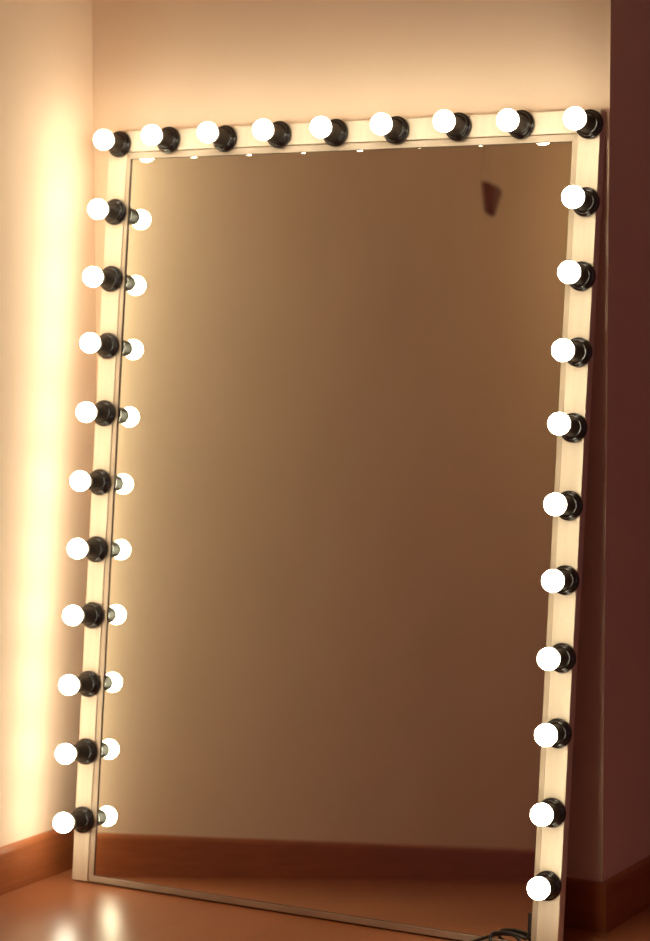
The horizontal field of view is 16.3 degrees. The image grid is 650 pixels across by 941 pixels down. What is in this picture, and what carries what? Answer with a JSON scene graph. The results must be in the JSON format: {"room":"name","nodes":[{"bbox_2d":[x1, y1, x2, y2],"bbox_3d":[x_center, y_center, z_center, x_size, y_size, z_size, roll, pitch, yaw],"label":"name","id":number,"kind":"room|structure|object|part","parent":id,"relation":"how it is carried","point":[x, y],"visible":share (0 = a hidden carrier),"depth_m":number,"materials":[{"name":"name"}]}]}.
{"room":"backstage room","nodes":[
{"label":"backstage room","id":0,"kind":"room"},
{"bbox_2d":[0,0,96,846],"bbox_3d":[-2.090,-0.119,2.388,0.100,2.400,6.286,2,5,30],"label":"wall","id":1,"kind":"structure","parent":0,"point":[47,229],"depth_m":4.82,"materials":[{"name":"paint"}]},
{"bbox_2d":[0,829,73,894],"bbox_3d":[-2.061,1.034,2.409,0.014,0.097,6.186,2,5,30],"label":"baseboard","id":2,"kind":"structure","parent":1,"relation":"attached to","point":[27,861],"depth_m":4.84,"materials":[{"name":"brown wood"}]},
{"bbox_2d":[0,869,649,940],"bbox_3d":[0.874,1.107,2.320,5.368,0.060,9.000,2,5,30],"label":"floor","id":3,"kind":"structure","parent":0,"point":[59,907],"depth_m":4.54,"materials":[{"name":"laminate"}]},
{"bbox_2d":[53,107,605,940],"bbox_3d":[-0.023,0.094,4.559,1.159,1.609,0.290,2,5,30],"label":"vanity mirror","id":4,"kind":"object","parent":3,"relation":"on","point":[330,615],"visible":1,"depth_m":4.56,"materials":[{"name":"mirror"}]},
{"bbox_2d":[53,806,93,832],"bbox_3d":[-0.540,0.750,4.806,0.057,0.058,0.098,2,5,30],"label":"bulb","id":5,"kind":"object","parent":4,"relation":"attached to","point":[81,820],"depth_m":4.81,"materials":[{"name":"white glass"}]},
{"bbox_2d":[55,738,96,764],"bbox_3d":[-0.534,0.605,4.810,0.057,0.057,0.098,2,5,30],"label":"bulb","id":6,"kind":"object","parent":4,"relation":"attached to","point":[84,751],"depth_m":4.81,"materials":[{"name":"white glass"}]},
{"bbox_2d":[59,671,99,696],"bbox_3d":[-0.528,0.460,4.814,0.057,0.058,0.098,2,5,30],"label":"bulb","id":7,"kind":"object","parent":4,"relation":"attached to","point":[87,683],"depth_m":4.82,"materials":[{"name":"white glass"}]},
{"bbox_2d":[63,602,103,628],"bbox_3d":[-0.520,0.313,4.817,0.057,0.058,0.098,2,5,30],"label":"bulb","id":8,"kind":"object","parent":4,"relation":"attached to","point":[91,614],"depth_m":4.82,"materials":[{"name":"white glass"}]},
{"bbox_2d":[67,536,107,562],"bbox_3d":[-0.512,0.171,4.819,0.057,0.058,0.098,2,5,30],"label":"bulb","id":9,"kind":"object","parent":4,"relation":"attached to","point":[95,549],"depth_m":4.82,"materials":[{"name":"white glass"}]},
{"bbox_2d":[70,469,110,494],"bbox_3d":[-0.505,0.028,4.822,0.057,0.057,0.098,2,5,30],"label":"socket","id":10,"kind":"object","parent":4,"relation":"attached to","point":[98,482],"depth_m":4.82,"materials":[{"name":"black plastic"}]},
{"bbox_2d":[76,400,115,425],"bbox_3d":[-0.495,-0.120,4.824,0.057,0.057,0.098,2,5,30],"label":"socket","id":11,"kind":"object","parent":4,"relation":"attached to","point":[103,413],"depth_m":4.83,"materials":[{"name":"black plastic"}]},
{"bbox_2d":[80,333,118,358],"bbox_3d":[-0.488,-0.266,4.827,0.057,0.058,0.098,2,5,30],"label":"socket","id":12,"kind":"object","parent":4,"relation":"attached to","point":[106,345],"depth_m":4.83,"materials":[{"name":"black plastic"}]},
{"bbox_2d":[83,266,122,291],"bbox_3d":[-0.481,-0.409,4.831,0.057,0.057,0.098,2,5,30],"label":"socket","id":13,"kind":"object","parent":4,"relation":"attached to","point":[110,278],"depth_m":4.83,"materials":[{"name":"black plastic"}]},
{"bbox_2d":[88,199,125,224],"bbox_3d":[-0.474,-0.553,4.833,0.057,0.057,0.098,2,5,30],"label":"socket","id":14,"kind":"object","parent":4,"relation":"attached to","point":[113,211],"depth_m":4.83,"materials":[{"name":"black plastic"}]},
{"bbox_3d":[-0.454,0.098,4.857,0.016,1.563,0.022,2,-1,30],"label":"frame trim","id":15,"kind":"part","parent":4,"relation":"part of","materials":[{"name":"paint"}]},
{"bbox_2d":[94,130,130,157],"bbox_3d":[-0.463,-0.699,4.835,0.058,0.057,0.098,2,5,30],"label":"socket","id":16,"kind":"object","parent":4,"relation":"attached to","point":[118,143],"depth_m":4.84,"materials":[{"name":"black plastic"}]},
{"bbox_2d":[141,125,179,152],"bbox_3d":[-0.354,-0.699,4.771,0.057,0.057,0.098,2,5,30],"label":"socket","id":17,"kind":"object","parent":4,"relation":"attached to","point":[167,139],"depth_m":4.78,"materials":[{"name":"black plastic"}]},
{"bbox_2d":[197,122,236,151],"bbox_3d":[-0.230,-0.693,4.698,0.057,0.059,0.098,2,5,30],"label":"socket","id":18,"kind":"object","parent":4,"relation":"attached to","point":[223,138],"depth_m":4.71,"materials":[{"name":"black plastic"}]},
{"bbox_2d":[253,119,291,147],"bbox_3d":[-0.116,-0.690,4.631,0.057,0.057,0.098,2,5,30],"label":"socket","id":19,"kind":"object","parent":4,"relation":"attached to","point":[277,134],"depth_m":4.64,"materials":[{"name":"black plastic"}]},
{"bbox_3d":[-0.048,0.891,4.579,1.052,0.014,0.022,2,-1,30],"label":"frame trim","id":20,"kind":"part","parent":4,"relation":"part of","materials":[{"name":"paint"}]},
{"bbox_2d":[310,116,347,146],"bbox_3d":[0.000,-0.684,4.563,0.057,0.057,0.098,2,5,30],"label":"bulb","id":21,"kind":"object","parent":4,"relation":"attached to","point":[334,132],"depth_m":4.57,"materials":[{"name":"white glass"}]},
{"bbox_3d":[0.035,-0.657,4.609,1.054,0.014,0.022,2,-1,30],"label":"frame trim","id":22,"kind":"part","parent":4,"relation":"part of","materials":[{"name":"paint"}]},
{"bbox_2d":[370,113,408,144],"bbox_3d":[0.121,-0.679,4.492,0.057,0.058,0.098,2,5,30],"label":"bulb","id":23,"kind":"object","parent":4,"relation":"attached to","point":[394,130],"depth_m":4.50,"materials":[{"name":"white glass"}]},
{"bbox_2d":[433,110,471,140],"bbox_3d":[0.241,-0.674,4.422,0.057,0.057,0.098,2,5,30],"label":"bulb","id":24,"kind":"object","parent":4,"relation":"attached to","point":[457,126],"depth_m":4.43,"materials":[{"name":"white glass"}]},
{"bbox_2d":[497,109,534,138],"bbox_3d":[0.359,-0.668,4.353,0.057,0.057,0.098,2,5,30],"label":"bulb","id":25,"kind":"object","parent":4,"relation":"attached to","point":[519,124],"depth_m":4.37,"materials":[{"name":"white glass"}]},
{"bbox_2d":[527,870,561,900],"bbox_3d":[0.404,0.788,4.253,0.064,0.062,0.097,2,5,30],"label":"bulb","id":26,"kind":"object","parent":4,"relation":"attached to","point":[542,885],"depth_m":4.27,"materials":[{"name":"white glass"}]},
{"bbox_2d":[530,798,565,827],"bbox_3d":[0.411,0.650,4.255,0.061,0.061,0.098,2,5,30],"label":"bulb","id":27,"kind":"object","parent":4,"relation":"attached to","point":[544,812],"depth_m":4.27,"materials":[{"name":"white glass"}]},
{"bbox_2d":[534,718,571,747],"bbox_3d":[0.421,0.501,4.257,0.057,0.059,0.098,2,5,30],"label":"bulb","id":28,"kind":"object","parent":4,"relation":"attached to","point":[549,732],"depth_m":4.27,"materials":[{"name":"white glass"}]},
{"bbox_3d":[0.443,0.136,4.330,0.011,1.563,0.022,2,-1,30],"label":"frame trim","id":29,"kind":"part","parent":4,"relation":"part of","materials":[{"name":"paint"}]},
{"bbox_2d":[537,643,575,672],"bbox_3d":[0.429,0.358,4.260,0.057,0.058,0.098,2,5,30],"label":"bulb","id":30,"kind":"object","parent":4,"relation":"attached to","point":[552,657],"depth_m":4.28,"materials":[{"name":"white glass"}]},
{"bbox_2d":[541,565,579,594],"bbox_3d":[0.435,0.211,4.263,0.057,0.057,0.098,2,5,30],"label":"bulb","id":31,"kind":"object","parent":4,"relation":"attached to","point":[556,579],"depth_m":4.28,"materials":[{"name":"white glass"}]},
{"bbox_2d":[544,491,582,519],"bbox_3d":[0.442,0.069,4.267,0.057,0.058,0.098,2,5,30],"label":"bulb","id":32,"kind":"object","parent":4,"relation":"attached to","point":[558,505],"depth_m":4.28,"materials":[{"name":"white glass"}]},
{"bbox_2d":[548,412,587,442],"bbox_3d":[0.451,-0.081,4.269,0.057,0.062,0.098,2,5,30],"label":"bulb","id":33,"kind":"object","parent":4,"relation":"attached to","point":[565,427],"depth_m":4.28,"materials":[{"name":"white glass"}]},
{"bbox_2d":[551,337,592,366],"bbox_3d":[0.461,-0.222,4.270,0.057,0.057,0.098,2,5,30],"label":"bulb","id":34,"kind":"object","parent":4,"relation":"attached to","point":[567,351],"depth_m":4.29,"materials":[{"name":"white glass"}]},
{"bbox_2d":[558,261,595,290],"bbox_3d":[0.468,-0.367,4.274,0.057,0.057,0.098,2,5,30],"label":"bulb","id":35,"kind":"object","parent":4,"relation":"attached to","point":[573,275],"depth_m":4.29,"materials":[{"name":"white glass"}]},
{"bbox_2d":[562,185,599,216],"bbox_3d":[0.476,-0.509,4.276,0.057,0.057,0.098,2,5,30],"label":"bulb","id":36,"kind":"object","parent":4,"relation":"attached to","point":[578,200],"depth_m":4.29,"materials":[{"name":"white glass"}]},
{"bbox_2d":[563,107,603,138],"bbox_3d":[0.483,-0.658,4.280,0.057,0.057,0.098,2,5,30],"label":"bulb","id":37,"kind":"object","parent":4,"relation":"attached to","point":[589,123],"depth_m":4.30,"materials":[{"name":"white glass"}]},
{"bbox_2d":[471,913,530,940],"bbox_3d":[0.316,0.877,4.330,0.164,0.080,0.029,2,5,30],"label":"power cable","id":38,"kind":"object","parent":3,"relation":"on","point":[498,932],"visible":1,"depth_m":4.31,"materials":[{"name":"black rubber"}]},
{"bbox_2d":[92,0,630,881],"bbox_3d":[0.048,-0.315,4.710,1.222,2.400,0.100,2,5,30],"label":"wall","id":39,"kind":"structure","parent":0,"point":[178,64],"depth_m":4.49,"materials":[{"name":"paint"}]},
{"bbox_2d":[564,877,605,932],"bbox_3d":[0.026,0.837,4.753,1.226,0.097,0.014,2,5,30],"label":"baseboard","id":40,"kind":"structure","parent":39,"relation":"attached to","point":[585,900],"depth_m":4.46,"materials":[{"name":"brown wood"}]},
{"bbox_2d":[622,0,649,870],"bbox_3d":[1.241,-0.395,5.638,0.110,2.400,2.714,2,5,30],"label":"wall","id":41,"kind":"structure","parent":0,"point":[636,771],"depth_m":4.52,"materials":[{"name":"paint"}]},
{"bbox_2d":[603,855,649,932],"bbox_3d":[1.262,0.759,5.655,0.014,0.097,2.828,2,5,30],"label":"baseboard","id":42,"kind":"structure","parent":41,"relation":"attached to","point":[627,891],"depth_m":4.53,"materials":[{"name":"brown wood"}]}
]}

